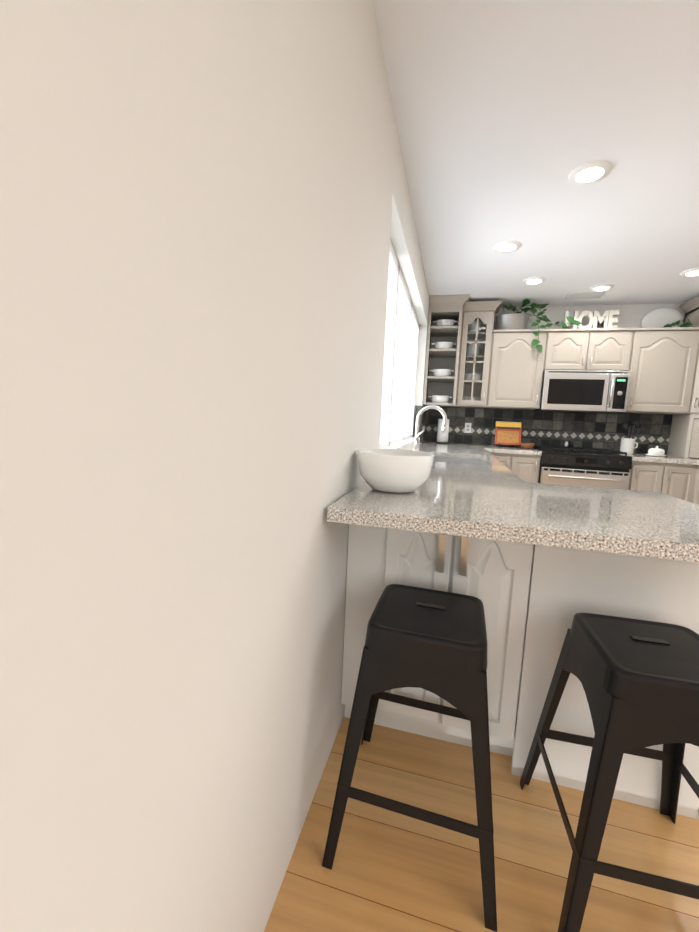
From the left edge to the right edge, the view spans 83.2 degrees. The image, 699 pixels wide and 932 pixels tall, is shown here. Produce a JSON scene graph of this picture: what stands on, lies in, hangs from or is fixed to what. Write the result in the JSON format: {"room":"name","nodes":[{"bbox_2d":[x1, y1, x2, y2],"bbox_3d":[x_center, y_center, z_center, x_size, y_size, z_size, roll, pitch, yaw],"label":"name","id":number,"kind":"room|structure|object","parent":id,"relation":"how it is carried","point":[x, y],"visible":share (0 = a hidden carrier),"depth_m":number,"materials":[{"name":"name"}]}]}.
{"room":"kitchen","nodes":[
{"label":"kitchen","id":0,"kind":"room"},
{"bbox_2d":[0,0,428,931],"bbox_3d":[-0.257,-0.143,0.580,0.140,2.440,8.600,4,7,14],"label":"wall","id":1,"kind":"structure","parent":0,"point":[206,212],"depth_m":0.50,"materials":[{"name":"paint"}]},
{"bbox_2d":[379,240,419,448],"bbox_3d":[0.417,-0.757,3.022,0.124,1.600,2.870,4,7,14],"label":"window","id":2,"kind":"structure","parent":1,"relation":"in","point":[402,322],"depth_m":3.08,"materials":[{"name":"white glass"}]},
{"bbox_2d":[417,406,428,442],"bbox_3d":[0.839,-0.477,4.457,0.060,0.419,0.458,4,7,14],"label":"tile backsplash","id":3,"kind":"structure","parent":1,"relation":"attached to","point":[424,422],"depth_m":4.57,"materials":[{"name":"tile"}]},
{"bbox_2d":[264,717,698,931],"bbox_3d":[3.246,1.353,-0.121,7.390,0.060,8.700,4,7,14],"label":"floor","id":4,"kind":"structure","parent":0,"point":[391,871],"depth_m":1.06,"materials":[{"name":"laminate"}]},
{"bbox_2d":[322,584,496,931],"bbox_3d":[0.208,0.717,1.131,0.443,0.640,0.443,4,7,14],"label":"bar stool","id":5,"kind":"object","parent":4,"relation":"on","point":[433,641],"visible":1,"depth_m":0.98,"materials":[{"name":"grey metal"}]},
{"bbox_2d":[341,524,552,775],"bbox_3d":[0.353,0.547,1.604,0.627,0.874,0.569,4,7,14],"label":"base cabinet","id":6,"kind":"object","parent":4,"relation":"on","point":[534,598],"depth_m":1.30,"materials":[{"name":"paint"}]},
{"bbox_2d":[327,442,606,551],"bbox_3d":[0.719,0.051,2.834,0.660,0.240,3.786,4,7,14],"label":"countertop","id":7,"kind":"structure","parent":6,"relation":"on","point":[461,490],"depth_m":1.14,"materials":[{"name":"grey stone"}]},
{"bbox_2d":[356,449,434,492],"bbox_3d":[0.156,0.017,1.373,0.270,0.133,0.270,4,7,14],"label":"bowl","id":8,"kind":"object","parent":7,"relation":"on","point":[394,470],"visible":0.98,"depth_m":1.27,"materials":[{"name":"white ceramic"}]},
{"bbox_2d":[413,405,446,450],"bbox_3d":[0.542,-0.240,2.684,0.228,0.357,0.260,4,7,14],"label":"faucet","id":9,"kind":"object","parent":7,"relation":"on","point":[421,411],"visible":0.98,"depth_m":2.75,"materials":[{"name":"silver metal"}]},
{"bbox_2d":[435,419,448,443],"bbox_3d":[1.062,-0.408,4.467,0.148,0.299,0.148,4,7,14],"label":"paper towel","id":10,"kind":"object","parent":7,"relation":"on","point":[442,438],"visible":0.75,"depth_m":4.42,"materials":[{"name":"white paper"}]},
{"bbox_2d":[489,452,512,471],"bbox_3d":[1.547,0.269,4.284,0.255,0.874,0.624,4,7,14],"label":"base cabinet","id":11,"kind":"object","parent":4,"relation":"on","point":[506,459],"depth_m":3.93,"materials":[{"name":"paint"}]},
{"bbox_2d":[483,445,541,454],"bbox_3d":[1.694,-0.175,4.190,0.524,0.040,0.636,4,7,14],"label":"countertop","id":12,"kind":"structure","parent":11,"relation":"on","point":[519,450],"depth_m":3.90,"materials":[{"name":"grey stone"}]},
{"bbox_2d":[495,421,521,447],"bbox_3d":[1.731,-0.346,4.309,0.266,0.274,0.208,4,7,14],"label":"cookbook stand","id":13,"kind":"object","parent":12,"relation":"on","point":[507,433],"visible":0.98,"depth_m":4.28,"materials":[{"name":"orange"}]},
{"bbox_2d":[520,443,534,448],"bbox_3d":[1.870,-0.211,4.142,0.144,0.057,0.144,4,7,14],"label":"wooden bowl","id":14,"kind":"object","parent":12,"relation":"on","point":[527,445],"visible":1,"depth_m":4.10,"materials":[{"name":"brown wood"}]},
{"bbox_2d":[513,454,540,482],"bbox_3d":[1.800,0.288,4.220,0.267,0.874,0.624,4,7,14],"label":"base cabinet","id":15,"kind":"object","parent":4,"relation":"on","point":[526,467],"depth_m":3.88,"materials":[{"name":"paint"}]},
{"bbox_2d":[533,445,631,489],"bbox_3d":[2.288,0.284,4.038,0.754,0.927,0.722,4,7,14],"label":"range","id":16,"kind":"object","parent":4,"relation":"on","point":[587,467],"visible":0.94,"depth_m":3.73,"materials":[{"name":"black metal"}]},
{"bbox_2d":[565,441,572,446],"bbox_3d":[2.398,-0.240,4.298,0.088,0.060,0.038,4,7,14],"label":"shakers","id":17,"kind":"object","parent":16,"relation":"on","point":[566,444],"visible":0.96,"depth_m":4.29,"materials":[{"name":"white ceramic"}]},
{"bbox_2d":[520,613,698,931],"bbox_3d":[0.735,0.756,0.997,0.447,0.640,0.447,4,7,14],"label":"bar stool","id":18,"kind":"object","parent":4,"relation":"on","point":[638,679],"visible":1,"depth_m":0.88,"materials":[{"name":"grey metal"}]},
{"bbox_2d":[529,546,698,818],"bbox_3d":[0.890,0.587,1.467,0.539,0.874,0.569,4,7,14],"label":"base cabinet","id":19,"kind":"object","parent":4,"relation":"on","point":[580,581],"depth_m":1.21,"materials":[{"name":"paint"}]},
{"bbox_2d":[543,483,698,562],"bbox_3d":[0.909,0.152,1.253,0.497,0.040,0.820,4,7,14],"label":"countertop","id":20,"kind":"structure","parent":19,"relation":"on","point":[637,523],"depth_m":1.09,"materials":[{"name":"grey stone"}]},
{"bbox_2d":[628,461,668,493],"bbox_3d":[2.801,0.362,3.965,0.272,0.874,0.624,4,7,14],"label":"base cabinet","id":21,"kind":"object","parent":4,"relation":"on","point":[644,476],"depth_m":3.63,"materials":[{"name":"paint"}]},
{"bbox_2d":[622,453,690,463],"bbox_3d":[2.919,-0.084,3.879,0.480,0.040,0.636,4,7,14],"label":"countertop","id":22,"kind":"structure","parent":21,"relation":"on","point":[635,456],"depth_m":3.60,"materials":[{"name":"grey stone"}]},
{"bbox_2d":[620,419,641,453],"bbox_3d":[2.845,-0.305,4.002,0.188,0.360,0.189,4,7,14],"label":"utensil crock","id":23,"kind":"object","parent":22,"relation":"on","point":[627,445],"visible":0.98,"depth_m":3.96,"materials":[{"name":"white ceramic"}]},
{"bbox_2d":[645,446,666,456],"bbox_3d":[2.985,-0.146,3.825,0.198,0.098,0.137,4,7,14],"label":"butter dish","id":24,"kind":"object","parent":22,"relation":"on","point":[656,451],"visible":1,"depth_m":3.79,"materials":[{"name":"white ceramic"}]},
{"bbox_2d":[665,463,696,501],"bbox_3d":[3.053,0.380,3.901,0.250,0.874,0.624,4,7,14],"label":"base cabinet","id":25,"kind":"object","parent":4,"relation":"on","point":[679,478],"depth_m":3.57,"materials":[{"name":"paint"}]},
{"bbox_2d":[683,457,698,464],"bbox_3d":[3.361,0.006,3.294,0.674,0.040,1.556,4,7,14],"label":"countertop","id":26,"kind":"structure","parent":25,"relation":"on","point":[695,461],"depth_m":3.51,"materials":[{"name":"grey stone"}]},
{"bbox_2d":[667,414,698,457],"bbox_3d":[3.522,-0.271,3.722,0.578,0.417,0.580,4,7,14],"label":"appliance garage","id":27,"kind":"object","parent":26,"relation":"on","point":[684,438],"visible":0.98,"depth_m":3.81,"materials":[{"name":"paint"}]},
{"bbox_2d":[689,465,698,504],"bbox_3d":[3.372,0.457,3.390,0.636,0.874,0.250,4,7,14],"label":"base cabinet","id":28,"kind":"object","parent":4,"relation":"on","point":[695,500],"depth_m":3.52,"materials":[{"name":"paint"}]},
{"bbox_2d":[373,0,698,307],"bbox_3d":[3.352,-1.126,-0.426,7.390,0.060,8.700,4,7,14],"label":"ceiling","id":29,"kind":"structure","parent":0,"point":[510,115],"depth_m":1.78,"materials":[{"name":"white paint"}]},
{"bbox_2d":[493,240,520,252],"bbox_3d":[1.141,-1.586,2.849,0.191,0.012,0.191,3,7,8],"label":"recessed light","id":30,"kind":"object","parent":29,"relation":"in","point":[506,246],"depth_m":2.83,"materials":[{"name":"white"}]},
{"bbox_2d":[522,277,545,284],"bbox_3d":[1.642,-1.644,3.501,0.191,0.012,0.191,1,7,-10],"label":"recessed light","id":31,"kind":"object","parent":29,"relation":"in","point":[532,280],"depth_m":3.48,"materials":[{"name":"white"}]},
{"bbox_2d":[564,293,604,298],"bbox_3d":[2.288,-1.656,3.840,0.320,0.016,0.140,4,7,14],"label":"ceiling vent","id":32,"kind":"object","parent":29,"relation":"in","point":[584,296],"visible":1,"depth_m":3.81,"materials":[{"name":"grey metal"}]},
{"bbox_2d":[568,160,611,184],"bbox_3d":[1.214,-1.477,1.989,0.191,0.012,0.191,3,7,8],"label":"recessed light","id":33,"kind":"object","parent":29,"relation":"in","point":[590,172],"depth_m":1.97,"materials":[{"name":"white"}]},
{"bbox_2d":[590,284,613,291],"bbox_3d":[2.307,-1.628,3.599,0.191,0.012,0.191,1,7,-10],"label":"recessed light","id":34,"kind":"object","parent":29,"relation":"in","point":[601,287],"depth_m":3.58,"materials":[{"name":"white"}]},
{"bbox_2d":[680,268,698,276],"bbox_3d":[2.780,-1.554,3.160,0.191,0.012,0.191,3,7,8],"label":"recessed light","id":35,"kind":"object","parent":29,"relation":"in","point":[693,272],"depth_m":3.17,"materials":[{"name":"white"}]},
{"bbox_2d":[424,303,687,453],"bbox_3d":[2.413,-0.493,4.363,3.310,2.440,0.100,4,7,14],"label":"wall","id":36,"kind":"structure","parent":0,"point":[630,315],"depth_m":4.14,"materials":[{"name":"paint"}]},
{"bbox_2d":[483,329,550,409],"bbox_3d":[1.773,-1.020,4.238,0.520,0.791,0.346,4,7,14],"label":"upper cabinet","id":37,"kind":"object","parent":36,"relation":"attached to","point":[501,369],"depth_m":4.08,"materials":[{"name":"paint"}]},
{"bbox_2d":[428,395,452,402],"bbox_3d":[1.000,-0.732,4.343,0.272,0.083,0.165,3,7,2],"label":"bowl","id":38,"kind":"object","parent":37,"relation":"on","point":[434,398],"depth_m":4.28,"materials":[{"name":"white ceramic"}]},
{"bbox_2d":[429,369,454,375],"bbox_3d":[1.012,-1.010,4.309,0.272,0.083,0.165,3,7,2],"label":"bowl","id":39,"kind":"object","parent":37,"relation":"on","point":[442,372],"depth_m":4.25,"materials":[{"name":"white ceramic"}]},
{"bbox_2d":[431,342,456,348],"bbox_3d":[1.024,-1.293,4.274,0.272,0.083,0.165,3,7,2],"label":"bowl","id":40,"kind":"object","parent":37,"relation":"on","point":[438,345],"depth_m":4.21,"materials":[{"name":"white ceramic"}]},
{"bbox_2d":[433,319,458,325],"bbox_3d":[1.034,-1.521,4.246,0.272,0.083,0.165,3,7,2],"label":"bowl","id":41,"kind":"object","parent":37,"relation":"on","point":[443,322],"depth_m":4.18,"materials":[{"name":"white ceramic"}]},
{"bbox_2d":[494,299,581,352],"bbox_3d":[1.919,-1.426,4.064,0.832,0.559,0.392,4,7,14],"label":"potted plant","id":42,"kind":"object","parent":37,"relation":"on","point":[517,320],"visible":0.83,"depth_m":4.08,"materials":[{"name":"plant"}]},
{"bbox_2d":[429,407,698,454],"bbox_3d":[2.392,-0.392,4.311,3.106,0.419,0.028,4,7,14],"label":"tile backsplash","id":43,"kind":"structure","parent":36,"relation":"attached to","point":[590,430],"depth_m":4.34,"materials":[{"name":"tile"}]},
{"bbox_2d":[464,423,471,432],"bbox_3d":[1.377,-0.442,4.572,0.072,0.116,0.007,4,7,14],"label":"electrical outlet plate","id":44,"kind":"object","parent":43,"relation":"attached to","point":[467,427],"visible":1,"depth_m":4.57,"materials":[{"name":"white plastic"}]},
{"bbox_2d":[547,328,634,370],"bbox_3d":[2.400,-1.167,4.057,0.760,0.404,0.346,4,7,14],"label":"upper cabinet","id":45,"kind":"object","parent":36,"relation":"attached to","point":[586,349],"depth_m":3.88,"materials":[{"name":"paint"}]},
{"bbox_2d":[534,370,630,413],"bbox_3d":[2.370,-0.756,4.057,0.754,0.403,0.445,4,7,14],"label":"microwave","id":46,"kind":"object","parent":45,"relation":"attached to","point":[581,391],"visible":1,"depth_m":3.89,"materials":[{"name":"silver metal"}]},
{"bbox_2d":[626,326,698,413],"bbox_3d":[3.026,-0.928,3.919,0.552,0.791,0.346,4,7,14],"label":"upper cabinet","id":47,"kind":"object","parent":36,"relation":"attached to","point":[662,377],"depth_m":3.75,"materials":[{"name":"paint"}]},
{"bbox_2d":[641,308,682,327],"bbox_3d":[3.140,-1.455,3.953,0.360,0.241,0.069,4,7,14],"label":"platter","id":48,"kind":"object","parent":47,"relation":"on","point":[659,318],"visible":0.65,"depth_m":3.93,"materials":[{"name":"white ceramic"}]},
{"bbox_2d":[664,318,692,326],"bbox_3d":[3.109,-1.353,3.763,0.268,0.088,0.202,4,7,14],"label":"sprig","id":49,"kind":"object","parent":47,"relation":"on","point":[676,323],"visible":0.69,"depth_m":3.76,"materials":[{"name":"green plant"}]},
{"bbox_3d":[2.461,-1.375,4.034,0.510,0.018,0.060,4,7,14],"label":"home","id":50,"kind":"object","parent":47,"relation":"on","visible":0},
{"bbox_2d":[563,310,619,328],"bbox_3d":[2.466,-1.483,4.020,0.490,0.200,0.027,4,7,14],"label":"decorative sign","id":51,"kind":"object","parent":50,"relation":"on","point":[606,319],"visible":0.73,"depth_m":4.00,"materials":[{"name":"white wood"}]},
{"bbox_2d":[691,358,698,413],"bbox_3d":[3.355,-1.014,3.509,0.277,1.070,0.278,4,7,14],"label":"upper cabinet","id":52,"kind":"object","parent":36,"relation":"attached to","point":[694,389],"depth_m":3.69,"materials":[{"name":"paint"}]}
]}

